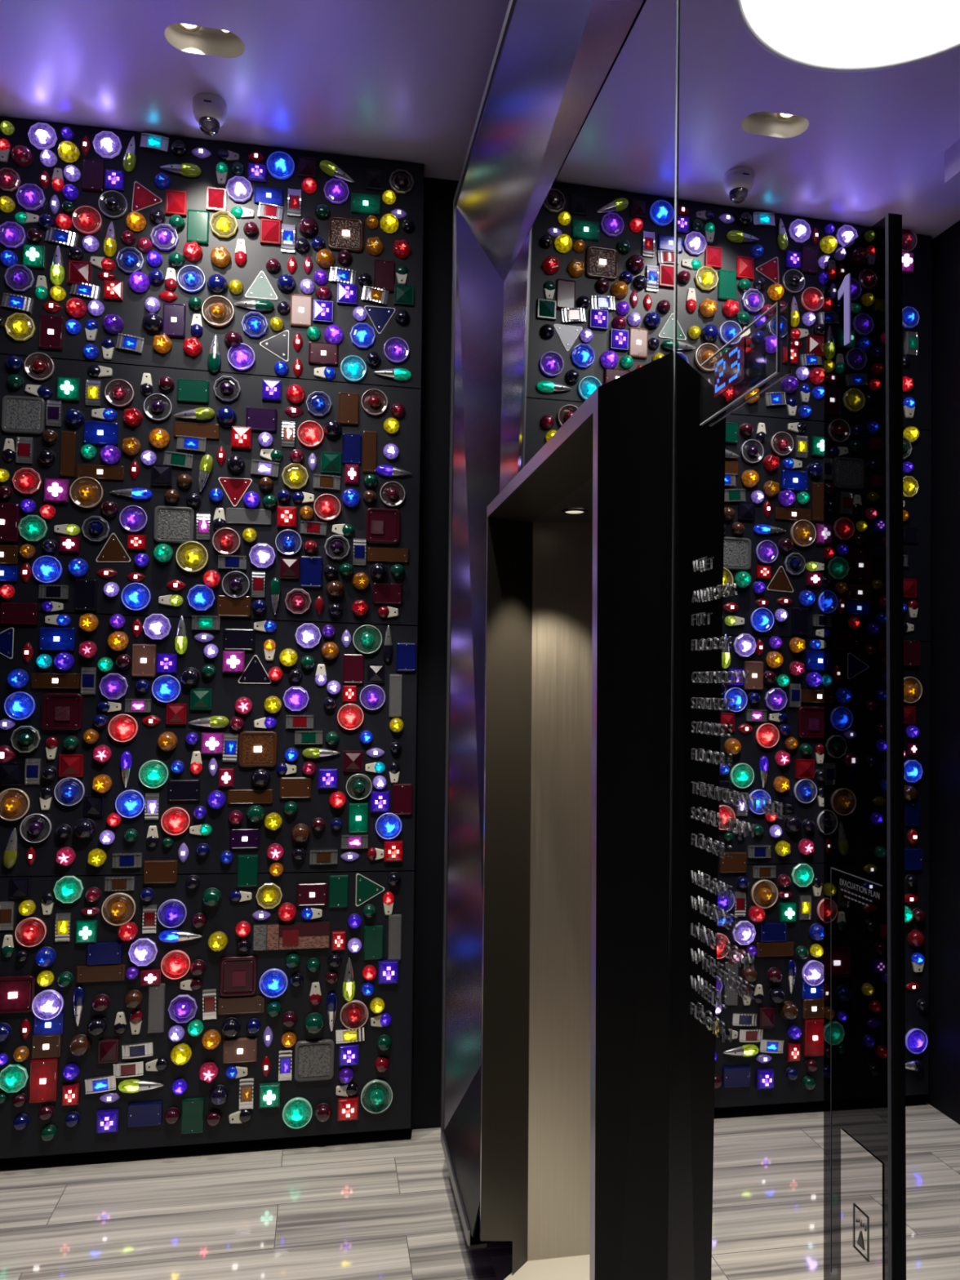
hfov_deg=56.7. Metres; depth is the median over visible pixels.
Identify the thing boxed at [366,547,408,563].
reflector
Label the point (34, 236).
marker lamp
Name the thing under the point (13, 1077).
lamp
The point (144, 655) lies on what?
reflector
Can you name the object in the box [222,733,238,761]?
lamp
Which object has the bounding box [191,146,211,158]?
marker lamp
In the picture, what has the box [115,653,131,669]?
marker lamp
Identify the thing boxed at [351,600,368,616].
lamp
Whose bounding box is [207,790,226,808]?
marker lamp
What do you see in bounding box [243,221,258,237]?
marker lamp
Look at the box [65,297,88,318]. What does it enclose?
marker lamp
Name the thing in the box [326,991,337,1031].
lamp
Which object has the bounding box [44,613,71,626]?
lamp
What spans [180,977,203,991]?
lamp
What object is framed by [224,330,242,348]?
marker lamp
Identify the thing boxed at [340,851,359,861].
marker lamp
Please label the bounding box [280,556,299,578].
reflector
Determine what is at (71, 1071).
marker lamp
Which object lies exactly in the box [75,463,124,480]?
reflector
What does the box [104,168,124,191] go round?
lamp
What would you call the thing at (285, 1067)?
lamp
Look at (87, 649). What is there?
lamp
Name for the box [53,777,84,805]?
lamp
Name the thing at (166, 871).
reflector
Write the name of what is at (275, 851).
lamp
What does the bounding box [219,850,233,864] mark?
marker lamp
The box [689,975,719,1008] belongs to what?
lettering
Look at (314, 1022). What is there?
marker lamp
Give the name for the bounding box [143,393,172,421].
lamp
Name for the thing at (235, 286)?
marker lamp
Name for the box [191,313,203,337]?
lamp
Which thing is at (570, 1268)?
threshold
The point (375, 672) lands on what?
reflector
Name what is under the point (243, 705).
lamp
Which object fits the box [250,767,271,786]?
marker lamp
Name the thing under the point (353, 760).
reflector
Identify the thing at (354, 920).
marker lamp
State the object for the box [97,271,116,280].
marker lamp
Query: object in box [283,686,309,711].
lamp
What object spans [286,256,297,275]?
marker lamp
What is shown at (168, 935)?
lamp
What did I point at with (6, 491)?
marker lamp
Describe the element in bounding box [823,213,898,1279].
control panel
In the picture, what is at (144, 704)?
lamp
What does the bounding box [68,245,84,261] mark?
marker lamp
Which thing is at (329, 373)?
lamp
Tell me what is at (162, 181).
marker lamp
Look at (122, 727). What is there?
lamp
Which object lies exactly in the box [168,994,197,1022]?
lamp
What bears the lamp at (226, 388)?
attached to the wall panel at (157, 574)
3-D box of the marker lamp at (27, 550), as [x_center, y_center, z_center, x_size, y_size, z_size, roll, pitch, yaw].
[-1.514,-0.298,2.968,0.050,0.050,0.029,1,-3,-10]
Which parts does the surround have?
sill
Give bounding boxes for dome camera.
[191,93,226,135]
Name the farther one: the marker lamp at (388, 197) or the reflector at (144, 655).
the marker lamp at (388, 197)
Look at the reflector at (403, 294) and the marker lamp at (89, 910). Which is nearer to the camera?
the marker lamp at (89, 910)
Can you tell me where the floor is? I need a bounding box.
[0,1127,512,1279]
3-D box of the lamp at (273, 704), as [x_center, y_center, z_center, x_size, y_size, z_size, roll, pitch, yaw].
[-0.719,0.224,3.082,0.062,0.062,0.030,1,-3,-10]
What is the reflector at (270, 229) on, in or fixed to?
attached to the wall panel at (131, 309)
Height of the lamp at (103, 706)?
0.039 m
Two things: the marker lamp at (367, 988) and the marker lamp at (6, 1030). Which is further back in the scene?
the marker lamp at (367, 988)
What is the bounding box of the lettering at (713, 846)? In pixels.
[691,833,725,858]
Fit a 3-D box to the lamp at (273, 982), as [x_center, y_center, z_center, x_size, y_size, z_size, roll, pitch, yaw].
[-0.706,1.174,3.037,0.096,0.096,0.032,1,-3,-10]
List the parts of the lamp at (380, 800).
domed marker lamp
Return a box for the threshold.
[490,1254,590,1279]
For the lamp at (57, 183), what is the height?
0.078 m
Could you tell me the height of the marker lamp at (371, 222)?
0.050 m
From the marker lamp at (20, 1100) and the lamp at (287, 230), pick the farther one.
the lamp at (287, 230)
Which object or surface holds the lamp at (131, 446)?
attached to the wall panel at (157, 574)
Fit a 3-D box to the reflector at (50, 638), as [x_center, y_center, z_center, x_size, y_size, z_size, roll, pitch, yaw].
[-1.417,-0.004,2.978,0.112,0.077,0.014,1,-3,-10]
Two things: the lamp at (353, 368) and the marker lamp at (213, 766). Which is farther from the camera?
the lamp at (353, 368)
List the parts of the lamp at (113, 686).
domed marker lamp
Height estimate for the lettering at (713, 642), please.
0.017 m
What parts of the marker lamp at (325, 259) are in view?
domed marker lamp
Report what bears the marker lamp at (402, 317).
attached to the wall panel at (131, 309)
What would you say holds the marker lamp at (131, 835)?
attached to the wall panel at (144, 747)
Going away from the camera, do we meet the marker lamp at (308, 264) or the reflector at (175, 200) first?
the reflector at (175, 200)
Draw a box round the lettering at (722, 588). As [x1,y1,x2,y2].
[691,582,730,602]
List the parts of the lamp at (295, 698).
domed marker lamp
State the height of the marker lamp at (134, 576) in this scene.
0.035 m
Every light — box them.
[164,23,244,57]
[560,508,587,515]
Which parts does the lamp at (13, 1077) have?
domed marker lamp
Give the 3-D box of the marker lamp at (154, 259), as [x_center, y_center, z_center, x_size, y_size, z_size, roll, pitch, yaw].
[-1.131,-1.327,3.085,0.055,0.055,0.032,1,-3,-10]
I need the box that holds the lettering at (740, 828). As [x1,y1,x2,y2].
[690,807,746,837]
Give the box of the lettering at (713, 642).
[691,635,724,650]
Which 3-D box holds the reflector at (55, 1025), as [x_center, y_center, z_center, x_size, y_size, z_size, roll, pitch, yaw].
[-1.417,1.262,2.917,0.092,0.068,0.012,1,-3,-10]
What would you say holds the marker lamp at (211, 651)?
attached to the wall panel at (144, 747)
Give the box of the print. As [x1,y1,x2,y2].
[840,888,871,906]
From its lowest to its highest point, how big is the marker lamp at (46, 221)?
0.055 m
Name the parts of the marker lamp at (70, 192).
domed marker lamp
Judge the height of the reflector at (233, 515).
0.055 m
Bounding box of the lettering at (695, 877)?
[690,870,725,899]
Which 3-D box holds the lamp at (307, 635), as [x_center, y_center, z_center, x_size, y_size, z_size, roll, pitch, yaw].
[-0.602,-0.015,3.114,0.090,0.086,0.033,1,-3,-10]
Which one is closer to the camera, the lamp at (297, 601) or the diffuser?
the diffuser
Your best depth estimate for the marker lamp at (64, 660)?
2.96 m
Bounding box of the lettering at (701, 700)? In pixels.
[691,697,730,711]
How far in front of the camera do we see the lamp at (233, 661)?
3.06 m
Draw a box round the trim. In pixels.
[668,0,679,968]
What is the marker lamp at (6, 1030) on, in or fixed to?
attached to the wall panel at (264, 1122)
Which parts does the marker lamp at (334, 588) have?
domed marker lamp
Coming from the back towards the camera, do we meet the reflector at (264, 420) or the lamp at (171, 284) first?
the reflector at (264, 420)
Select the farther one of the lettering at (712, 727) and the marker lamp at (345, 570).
the marker lamp at (345, 570)
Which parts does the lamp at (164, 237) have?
domed marker lamp, domed marker lamp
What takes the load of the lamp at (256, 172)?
attached to the wall panel at (131, 309)
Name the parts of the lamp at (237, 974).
domed marker lamp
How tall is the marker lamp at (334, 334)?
0.071 m
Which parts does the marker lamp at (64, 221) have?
domed marker lamp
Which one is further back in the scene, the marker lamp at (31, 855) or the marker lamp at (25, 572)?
the marker lamp at (25, 572)
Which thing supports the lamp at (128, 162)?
attached to the wall panel at (131, 309)
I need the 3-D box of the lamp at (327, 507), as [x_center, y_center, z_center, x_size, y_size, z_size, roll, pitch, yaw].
[-0.540,-0.472,3.147,0.094,0.094,0.032,1,-3,-10]
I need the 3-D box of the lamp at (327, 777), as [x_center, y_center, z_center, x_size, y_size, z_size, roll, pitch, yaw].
[-0.531,0.485,3.106,0.067,0.070,0.024,1,-3,-10]
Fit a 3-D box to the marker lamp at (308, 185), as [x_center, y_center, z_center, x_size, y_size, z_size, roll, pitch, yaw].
[-0.613,-1.636,3.191,0.055,0.055,0.032,1,-3,-10]
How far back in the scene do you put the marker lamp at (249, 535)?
3.09 m
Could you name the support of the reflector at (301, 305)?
attached to the wall panel at (131, 309)
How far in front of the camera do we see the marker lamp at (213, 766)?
3.04 m
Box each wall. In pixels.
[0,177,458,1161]
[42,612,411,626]
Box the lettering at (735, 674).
[691,670,741,683]
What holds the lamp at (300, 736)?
attached to the wall panel at (144, 747)
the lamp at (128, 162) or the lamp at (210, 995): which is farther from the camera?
the lamp at (128, 162)
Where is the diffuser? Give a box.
[565,511,583,513]
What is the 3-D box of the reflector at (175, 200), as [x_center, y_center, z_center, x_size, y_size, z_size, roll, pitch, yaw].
[-1.064,-1.533,3.110,0.071,0.087,0.026,1,-3,-10]
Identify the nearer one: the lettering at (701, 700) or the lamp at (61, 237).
the lettering at (701, 700)
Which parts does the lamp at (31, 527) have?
domed marker lamp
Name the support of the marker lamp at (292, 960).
attached to the wall panel at (264, 1122)
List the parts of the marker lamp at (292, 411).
domed marker lamp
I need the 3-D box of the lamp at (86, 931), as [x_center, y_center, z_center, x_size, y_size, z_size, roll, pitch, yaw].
[-1.305,0.968,2.945,0.065,0.071,0.025,1,-3,-10]
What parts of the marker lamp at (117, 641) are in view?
domed marker lamp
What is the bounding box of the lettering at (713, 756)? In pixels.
[691,748,724,765]
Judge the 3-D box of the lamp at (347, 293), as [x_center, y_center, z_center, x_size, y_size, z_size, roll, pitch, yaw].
[-0.478,-1.248,3.199,0.072,0.074,0.026,1,-3,-10]
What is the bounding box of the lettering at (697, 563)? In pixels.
[692,556,707,571]
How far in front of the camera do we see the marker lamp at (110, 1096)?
2.94 m
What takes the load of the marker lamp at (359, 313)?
attached to the wall panel at (131, 309)
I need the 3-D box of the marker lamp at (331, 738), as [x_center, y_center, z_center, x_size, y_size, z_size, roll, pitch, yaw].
[-0.517,0.346,3.113,0.050,0.050,0.029,1,-3,-10]
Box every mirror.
[499,0,676,493]
[667,0,959,1279]
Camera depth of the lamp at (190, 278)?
3.11 m
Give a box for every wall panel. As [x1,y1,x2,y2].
[0,117,423,389]
[0,354,421,626]
[0,612,417,875]
[0,870,414,1158]
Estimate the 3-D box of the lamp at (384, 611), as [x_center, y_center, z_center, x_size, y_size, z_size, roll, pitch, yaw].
[-0.328,-0.100,3.174,0.073,0.044,0.018,1,-3,-10]
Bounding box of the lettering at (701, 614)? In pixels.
[691,612,706,625]
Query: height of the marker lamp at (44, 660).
0.050 m
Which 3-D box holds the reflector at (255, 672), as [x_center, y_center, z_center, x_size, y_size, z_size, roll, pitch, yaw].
[-0.782,0.101,3.091,0.113,0.100,0.004,1,-3,-10]
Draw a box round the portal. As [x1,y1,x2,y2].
[480,351,673,1279]
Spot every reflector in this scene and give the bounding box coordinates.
[0,502,20,542]
[0,544,18,564]
[0,564,17,582]
[0,602,38,625]
[0,626,13,658]
[0,762,23,785]
[9,876,31,898]
[29,1057,58,1102]
[31,672,79,688]
[31,1034,62,1058]
[33,1012,64,1035]
[39,314,64,351]
[39,626,75,650]
[58,754,84,777]
[59,431,76,477]
[66,259,92,284]
[74,578,97,611]
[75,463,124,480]
[75,964,125,982]
[82,158,104,192]
[83,420,118,445]
[84,795,103,816]
[86,942,122,964]
[95,533,131,562]
[97,1038,119,1063]
[127,1100,162,1127]
[131,181,162,211]
[131,644,156,676]
[142,859,177,884]
[147,982,165,1033]
[151,464,172,486]
[162,302,186,338]
[164,188,187,217]
[165,703,186,724]
[167,779,200,800]
[173,422,219,439]
[177,378,209,404]
[181,1097,204,1133]
[186,208,209,244]
[190,688,212,710]
[205,186,226,211]
[216,595,251,617]
[217,995,265,1014]
[218,477,252,506]
[222,628,255,650]
[222,1036,257,1063]
[226,507,271,524]
[227,789,273,804]
[230,827,259,848]
[236,854,258,887]
[238,654,271,683]
[244,271,277,300]
[245,407,276,431]
[253,186,283,206]
[259,329,288,361]
[260,217,280,245]
[279,777,311,798]
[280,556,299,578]
[289,293,312,328]
[296,882,328,906]
[297,155,315,178]
[299,555,322,587]
[308,341,338,365]
[320,451,341,473]
[328,875,348,907]
[337,391,359,426]
[342,432,361,465]
[342,653,364,684]
[342,751,363,771]
[348,802,368,833]
[350,192,380,215]
[355,873,384,906]
[362,430,377,473]
[363,924,383,959]
[364,305,395,333]
[365,168,382,191]
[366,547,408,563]
[367,663,384,682]
[373,259,395,293]
[373,582,402,604]
[387,914,401,960]
[388,674,402,717]
[391,783,412,815]
[393,284,414,306]
[395,642,416,671]
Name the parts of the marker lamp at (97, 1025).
domed marker lamp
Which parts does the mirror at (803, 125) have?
mirror lettering, mirror lettering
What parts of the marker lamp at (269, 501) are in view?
domed marker lamp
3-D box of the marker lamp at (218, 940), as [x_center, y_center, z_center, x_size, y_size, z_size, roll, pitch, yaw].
[-0.889,1.024,3.009,0.067,0.067,0.039,1,-3,-10]
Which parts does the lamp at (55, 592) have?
teardrop courtesy lamp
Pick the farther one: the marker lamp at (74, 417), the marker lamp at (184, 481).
the marker lamp at (184, 481)
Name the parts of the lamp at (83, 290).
domed marker lamp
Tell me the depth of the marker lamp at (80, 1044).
2.91 m
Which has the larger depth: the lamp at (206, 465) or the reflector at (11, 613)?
the lamp at (206, 465)
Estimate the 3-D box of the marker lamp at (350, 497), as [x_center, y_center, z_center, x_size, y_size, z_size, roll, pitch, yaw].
[-0.458,-0.509,3.160,0.068,0.068,0.039,1,-3,-10]
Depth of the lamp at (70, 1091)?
2.91 m
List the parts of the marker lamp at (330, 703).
domed marker lamp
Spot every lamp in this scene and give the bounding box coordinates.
[0,120,15,135]
[0,138,10,162]
[0,167,21,191]
[0,195,16,213]
[0,221,26,248]
[0,292,33,312]
[0,315,6,329]
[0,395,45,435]
[0,468,9,482]
[0,485,13,500]
[0,584,15,598]
[0,718,15,729]
[0,745,16,763]
[0,787,30,820]
[0,901,14,930]
[0,975,35,1013]
[0,1022,12,1042]
[0,1053,8,1065]
[0,1063,28,1093]
[0,1092,8,1103]
[1,934,13,958]
[2,438,15,462]
[3,827,17,868]
[4,264,35,292]
[4,312,35,341]
[4,691,35,719]
[5,355,24,372]
[6,373,24,390]
[7,668,29,688]
[10,725,41,752]
[11,144,34,167]
[12,467,42,494]
[12,1092,27,1107]
[13,1113,30,1130]
[14,212,39,223]
[14,916,47,946]
[15,183,45,211]
[15,436,33,463]
[15,948,29,961]
[17,515,48,541]
[18,899,36,915]
[19,543,35,558]
[19,562,31,582]
[19,813,52,843]
[20,1018,31,1039]
[22,244,45,269]
[22,642,33,662]
[24,352,54,380]
[24,758,40,784]
[25,384,53,399]
[26,227,43,244]
[26,846,35,865]
[27,122,57,150]
[31,555,62,582]
[31,989,63,1019]
[34,946,56,967]
[35,275,48,299]
[36,653,53,668]
[38,213,55,231]
[38,448,56,466]
[38,584,68,599]
[38,1103,54,1120]
[39,169,50,189]
[39,504,56,519]
[39,786,53,809]
[40,149,57,168]
[40,892,54,915]
[40,1124,57,1141]
[41,693,83,729]
[41,765,57,780]
[42,300,62,313]
[42,429,58,444]
[44,227,77,246]
[44,478,69,502]
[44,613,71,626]
[45,400,62,426]
[45,736,57,759]
[49,194,59,214]
[49,244,64,285]
[49,285,66,302]
[51,168,63,191]
[53,524,79,535]
[53,651,74,671]
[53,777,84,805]
[53,875,84,902]
[54,912,71,942]
[55,213,72,230]
[55,823,71,839]
[56,377,79,401]
[56,846,75,866]
[57,971,73,987]
[59,536,79,552]
[62,183,79,200]
[62,735,79,750]
[62,1062,79,1079]
[62,1083,79,1106]
[64,408,84,426]
[64,1111,80,1127]
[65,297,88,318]
[65,319,81,334]
[67,557,88,577]
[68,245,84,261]
[68,1034,91,1057]
[69,476,103,508]
[70,282,100,300]
[71,205,102,235]
[72,986,84,1026]
[73,817,96,839]
[75,920,97,943]
[79,613,98,631]
[79,640,97,657]
[80,135,90,155]
[80,444,97,459]
[80,666,97,694]
[80,906,100,915]
[81,515,110,542]
[82,235,99,253]
[83,343,99,359]
[83,728,99,743]
[84,318,97,341]
[84,379,101,406]
[84,886,101,902]
[84,1075,116,1093]
[87,364,112,377]
[87,848,106,866]
[87,1015,107,1036]
[89,256,115,271]
[91,408,117,421]
[92,773,112,792]
[93,130,122,159]
[93,714,108,728]
[93,744,111,762]
[96,568,117,577]
[96,1108,119,1133]
[97,190,128,218]
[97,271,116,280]
[97,701,121,712]
[98,673,128,699]
[99,829,115,844]
[99,1091,120,1102]
[100,444,121,464]
[100,500,119,517]
[101,892,136,925]
[102,337,115,359]
[103,221,116,256]
[103,280,123,301]
[103,582,119,596]
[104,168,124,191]
[104,378,134,407]
[104,876,134,891]
[106,812,121,826]
[107,631,128,651]
[107,714,137,742]
[110,488,151,499]
[111,853,142,867]
[113,1060,143,1078]
[114,1011,126,1034]
[115,247,144,274]
[115,333,144,353]
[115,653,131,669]
[115,789,145,817]
[117,920,138,941]
[118,1079,164,1093]
[119,505,147,532]
[120,582,151,610]
[120,751,132,787]
[121,436,141,455]
[121,1041,153,1058]
[122,136,136,171]
[123,407,142,426]
[124,698,151,712]
[124,828,137,842]
[124,989,143,1008]
[125,211,146,232]
[125,965,139,979]
[127,534,146,550]
[127,572,145,582]
[128,271,150,293]
[128,459,139,479]
[128,937,158,965]
[129,1008,142,1035]
[131,617,142,638]
[133,552,149,567]
[135,679,150,693]
[137,236,153,253]
[138,760,168,788]
[139,133,168,153]
[140,373,152,396]
[140,449,156,466]
[140,887,154,901]
[140,968,161,986]
[142,312,163,333]
[142,613,171,639]
[142,715,160,726]
[142,904,157,933]
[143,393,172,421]
[144,792,159,819]
[145,1057,168,1071]
[146,250,163,267]
[146,825,159,848]
[147,269,164,285]
[148,427,170,448]
[150,223,178,251]
[151,675,181,702]
[152,333,172,354]
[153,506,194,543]
[153,542,173,562]
[154,172,171,190]
[155,653,177,673]
[157,731,177,751]
[157,898,186,928]
[158,290,177,302]
[158,376,174,392]
[158,594,183,606]
[158,929,202,942]
[160,162,201,177]
[160,806,190,835]
[160,949,191,979]
[162,836,173,848]
[163,450,193,468]
[164,267,177,291]
[164,488,180,504]
[164,1106,181,1124]
[165,579,186,591]
[168,252,185,268]
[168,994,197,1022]
[168,1024,185,1041]
[170,140,187,158]
[170,760,184,773]
[170,1042,192,1065]
[171,1078,187,1094]
[173,407,214,420]
[174,615,187,654]
[175,541,208,572]
[176,435,206,452]
[176,473,192,488]
[177,265,205,293]
[177,842,189,862]
[179,666,200,686]
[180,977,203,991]
[182,241,203,262]
[182,337,202,356]
[185,732,199,745]
[185,875,200,889]
[186,493,201,507]
[186,584,215,610]
[186,1018,204,1036]
[187,715,229,728]
[188,296,203,311]
[189,823,212,835]
[189,959,206,976]
[190,751,202,774]
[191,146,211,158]
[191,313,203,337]
[191,615,220,630]
[191,912,207,928]
[192,805,207,819]
[194,631,214,642]
[195,512,210,539]
[195,843,209,857]
[198,454,213,492]
[199,1061,218,1082]
[200,732,224,754]
[201,295,234,327]
[201,663,216,678]
[201,887,222,907]
[201,1029,221,1049]
[202,569,220,586]
[202,988,216,1020]
[203,643,218,658]
[205,1108,222,1126]
[206,273,227,295]
[207,333,221,373]
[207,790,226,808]
[207,930,228,951]
[208,488,223,502]
[208,756,217,777]
[208,1084,229,1106]
[209,210,237,238]
[210,246,231,267]
[212,527,240,555]
[213,375,240,402]
[213,507,226,530]
[215,161,227,184]
[216,406,236,426]
[216,446,226,466]
[217,149,239,160]
[217,555,246,569]
[218,768,234,786]
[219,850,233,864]
[219,955,257,996]
[221,1017,240,1037]
[222,571,249,597]
[222,650,244,672]
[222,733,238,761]
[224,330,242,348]
[225,1065,248,1079]
[226,176,253,202]
[226,454,244,472]
[227,343,254,370]
[228,279,243,294]
[228,809,243,825]
[228,1108,252,1123]
[229,715,244,730]
[229,890,251,902]
[231,161,245,176]
[231,206,253,217]
[231,426,251,449]
[233,299,274,311]
[234,239,246,266]
[234,697,252,714]
[238,731,277,767]
[239,1077,253,1109]
[241,311,267,337]
[242,527,257,542]
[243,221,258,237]
[243,491,260,507]
[245,1017,261,1034]
[246,804,265,822]
[247,151,264,163]
[247,162,266,182]
[248,542,275,568]
[250,459,279,477]
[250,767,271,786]
[251,570,265,597]
[251,909,271,920]
[252,599,266,613]
[253,620,276,632]
[253,716,276,728]
[253,921,329,951]
[255,882,282,908]
[257,202,283,221]
[257,431,273,447]
[258,968,288,997]
[258,1082,279,1108]
[260,448,283,462]
[261,1055,271,1077]
[262,379,281,401]
[262,494,277,509]
[262,1025,273,1047]
[263,639,275,660]
[263,695,281,713]
[264,812,282,830]
[265,257,280,274]
[266,151,294,180]
[266,843,284,860]
[266,1000,282,1017]
[268,666,283,680]
[269,316,284,331]
[269,862,284,876]
[270,577,280,614]
[274,360,288,375]
[275,529,302,555]
[276,273,295,293]
[276,301,290,315]
[276,506,297,528]
[276,763,296,775]
[277,488,291,502]
[277,902,296,921]
[278,1049,292,1080]
[279,648,297,666]
[280,1031,296,1047]
[281,223,295,253]
[281,420,294,447]
[281,463,308,488]
[282,1097,312,1128]
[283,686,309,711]
[283,800,297,815]
[284,405,303,417]
[284,588,311,613]
[284,747,298,761]
[284,952,300,968]
[285,715,313,728]
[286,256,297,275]
[287,188,301,217]
[289,448,304,463]
[289,973,303,987]
[290,823,311,843]
[291,845,306,860]
[292,491,314,503]
[293,333,302,352]
[293,358,302,377]
[294,237,310,253]
[294,623,320,648]
[294,730,322,744]
[294,1039,334,1081]
[297,217,318,238]
[297,420,324,447]
[299,278,315,294]
[299,505,314,519]
[300,520,326,535]
[300,655,315,670]
[301,177,316,194]
[301,906,322,919]
[302,255,312,275]
[302,747,340,758]
[302,760,316,775]
[303,540,318,555]
[303,1012,324,1034]
[306,325,320,340]
[306,391,331,416]
[306,957,320,973]
[307,452,316,471]
[309,849,337,864]
[309,982,321,1006]
[311,817,325,831]
[312,269,328,285]
[312,299,333,323]
[312,474,340,490]
[313,493,341,520]
[314,203,330,220]
[314,366,335,379]
[314,595,324,614]
[314,1102,332,1122]
[315,248,334,269]
[315,285,332,300]
[315,664,326,685]
[318,768,337,788]
[319,160,354,182]
[320,641,339,659]
[321,624,335,638]
[323,178,349,204]
[323,324,343,343]
[323,419,342,438]
[323,697,336,710]
[324,534,350,559]
[324,731,339,745]
[324,969,338,984]
[325,580,344,598]
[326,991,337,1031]
[328,215,364,253]
[328,266,356,284]
[328,602,342,617]
[328,791,346,808]
[330,817,342,830]
[331,930,345,951]
[332,524,354,537]
[335,1026,364,1043]
[336,1082,358,1096]
[337,249,352,266]
[337,282,357,305]
[337,703,364,729]
[337,1066,354,1084]
[337,1096,358,1120]
[338,562,353,577]
[338,1043,359,1066]
[340,355,366,382]
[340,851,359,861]
[340,999,368,1029]
[341,488,360,506]
[341,629,351,648]
[341,834,368,848]
[342,684,356,702]
[342,957,355,1001]
[344,464,359,484]
[346,773,372,799]
[346,937,361,952]
[347,913,361,928]
[350,322,375,348]
[351,572,368,589]
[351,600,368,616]
[352,306,367,321]
[352,537,366,565]
[352,624,382,653]
[357,272,372,287]
[359,729,373,743]
[360,684,385,710]
[360,981,374,995]
[360,1079,392,1113]
[361,285,388,305]
[361,388,387,415]
[361,964,376,980]
[362,904,376,918]
[364,215,378,229]
[364,235,383,256]
[365,351,381,367]
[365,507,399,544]
[365,747,385,757]
[365,761,385,773]
[367,847,383,860]
[369,562,387,581]
[369,997,384,1013]
[370,791,390,812]
[370,1013,391,1026]
[373,368,411,380]
[373,1055,390,1072]
[375,812,401,839]
[376,464,412,476]
[376,1034,391,1051]
[377,605,398,617]
[377,960,398,984]
[379,213,399,234]
[379,481,404,506]
[382,190,395,204]
[382,417,399,434]
[382,443,399,459]
[382,625,393,662]
[382,891,394,915]
[383,337,408,363]
[383,840,403,862]
[386,871,401,886]
[388,761,399,782]
[389,168,413,194]
[389,717,404,732]
[390,208,407,218]
[390,403,404,417]
[390,564,404,578]
[390,742,401,753]
[391,239,410,258]
[394,309,409,325]
[395,264,408,284]
[400,218,414,233]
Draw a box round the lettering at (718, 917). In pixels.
[690,895,730,929]
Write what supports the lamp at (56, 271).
attached to the wall panel at (131, 309)
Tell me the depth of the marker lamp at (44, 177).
3.04 m
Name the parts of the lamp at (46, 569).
domed marker lamp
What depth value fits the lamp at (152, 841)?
3.00 m
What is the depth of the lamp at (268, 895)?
3.05 m
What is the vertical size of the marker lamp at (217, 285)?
0.072 m
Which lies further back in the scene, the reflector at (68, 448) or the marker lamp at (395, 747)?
the marker lamp at (395, 747)
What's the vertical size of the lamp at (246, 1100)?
0.100 m
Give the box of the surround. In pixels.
[440,0,646,1248]
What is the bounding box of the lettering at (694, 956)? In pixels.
[690,948,746,999]
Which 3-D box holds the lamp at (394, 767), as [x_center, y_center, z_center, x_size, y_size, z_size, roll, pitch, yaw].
[-0.303,0.470,3.151,0.040,0.074,0.016,1,-3,-10]
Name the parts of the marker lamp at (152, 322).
domed marker lamp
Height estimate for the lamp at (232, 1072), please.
0.042 m
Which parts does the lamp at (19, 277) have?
domed marker lamp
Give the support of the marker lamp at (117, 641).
attached to the wall panel at (144, 747)
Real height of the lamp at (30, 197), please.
0.087 m
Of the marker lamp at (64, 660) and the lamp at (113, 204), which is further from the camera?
the lamp at (113, 204)
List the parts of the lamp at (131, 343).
domed marker lamp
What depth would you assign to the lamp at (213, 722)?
3.04 m
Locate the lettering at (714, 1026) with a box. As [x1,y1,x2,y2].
[690,1002,724,1042]
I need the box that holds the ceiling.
[0,0,509,180]
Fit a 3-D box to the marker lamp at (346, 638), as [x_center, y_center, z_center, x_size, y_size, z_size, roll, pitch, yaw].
[-0.473,-0.004,3.146,0.036,0.067,0.012,1,-3,-10]
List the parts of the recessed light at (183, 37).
bulb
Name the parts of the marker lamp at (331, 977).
domed marker lamp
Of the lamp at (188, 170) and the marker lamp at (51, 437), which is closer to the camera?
the marker lamp at (51, 437)
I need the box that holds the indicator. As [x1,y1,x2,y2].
[699,302,780,425]
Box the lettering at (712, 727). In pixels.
[691,721,725,736]
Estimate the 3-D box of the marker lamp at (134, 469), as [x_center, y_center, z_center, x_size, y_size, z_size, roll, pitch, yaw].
[-1.186,-0.584,3.049,0.034,0.072,0.012,1,-3,-10]
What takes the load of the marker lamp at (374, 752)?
attached to the wall panel at (144, 747)
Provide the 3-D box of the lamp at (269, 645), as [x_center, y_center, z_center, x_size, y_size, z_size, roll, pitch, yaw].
[-0.733,0.034,3.096,0.042,0.075,0.017,1,-3,-10]
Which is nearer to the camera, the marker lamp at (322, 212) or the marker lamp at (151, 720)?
the marker lamp at (151, 720)
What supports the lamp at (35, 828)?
attached to the wall panel at (144, 747)
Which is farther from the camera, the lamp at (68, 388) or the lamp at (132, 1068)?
the lamp at (68, 388)
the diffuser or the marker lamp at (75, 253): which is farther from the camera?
the marker lamp at (75, 253)
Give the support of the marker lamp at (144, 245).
attached to the wall panel at (131, 309)
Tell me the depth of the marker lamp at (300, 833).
3.06 m
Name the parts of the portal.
casing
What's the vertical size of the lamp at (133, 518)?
0.090 m
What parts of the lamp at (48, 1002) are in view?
domed marker lamp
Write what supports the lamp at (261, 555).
attached to the wall panel at (157, 574)
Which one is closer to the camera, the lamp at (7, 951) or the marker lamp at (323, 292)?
the lamp at (7, 951)
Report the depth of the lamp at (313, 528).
3.14 m
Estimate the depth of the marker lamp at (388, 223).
3.22 m
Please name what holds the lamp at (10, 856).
attached to the wall panel at (144, 747)
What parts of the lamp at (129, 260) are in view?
domed marker lamp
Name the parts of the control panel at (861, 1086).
mirror plate, edge frame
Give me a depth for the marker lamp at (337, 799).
3.09 m
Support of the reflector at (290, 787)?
attached to the wall panel at (144, 747)
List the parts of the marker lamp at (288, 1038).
domed marker lamp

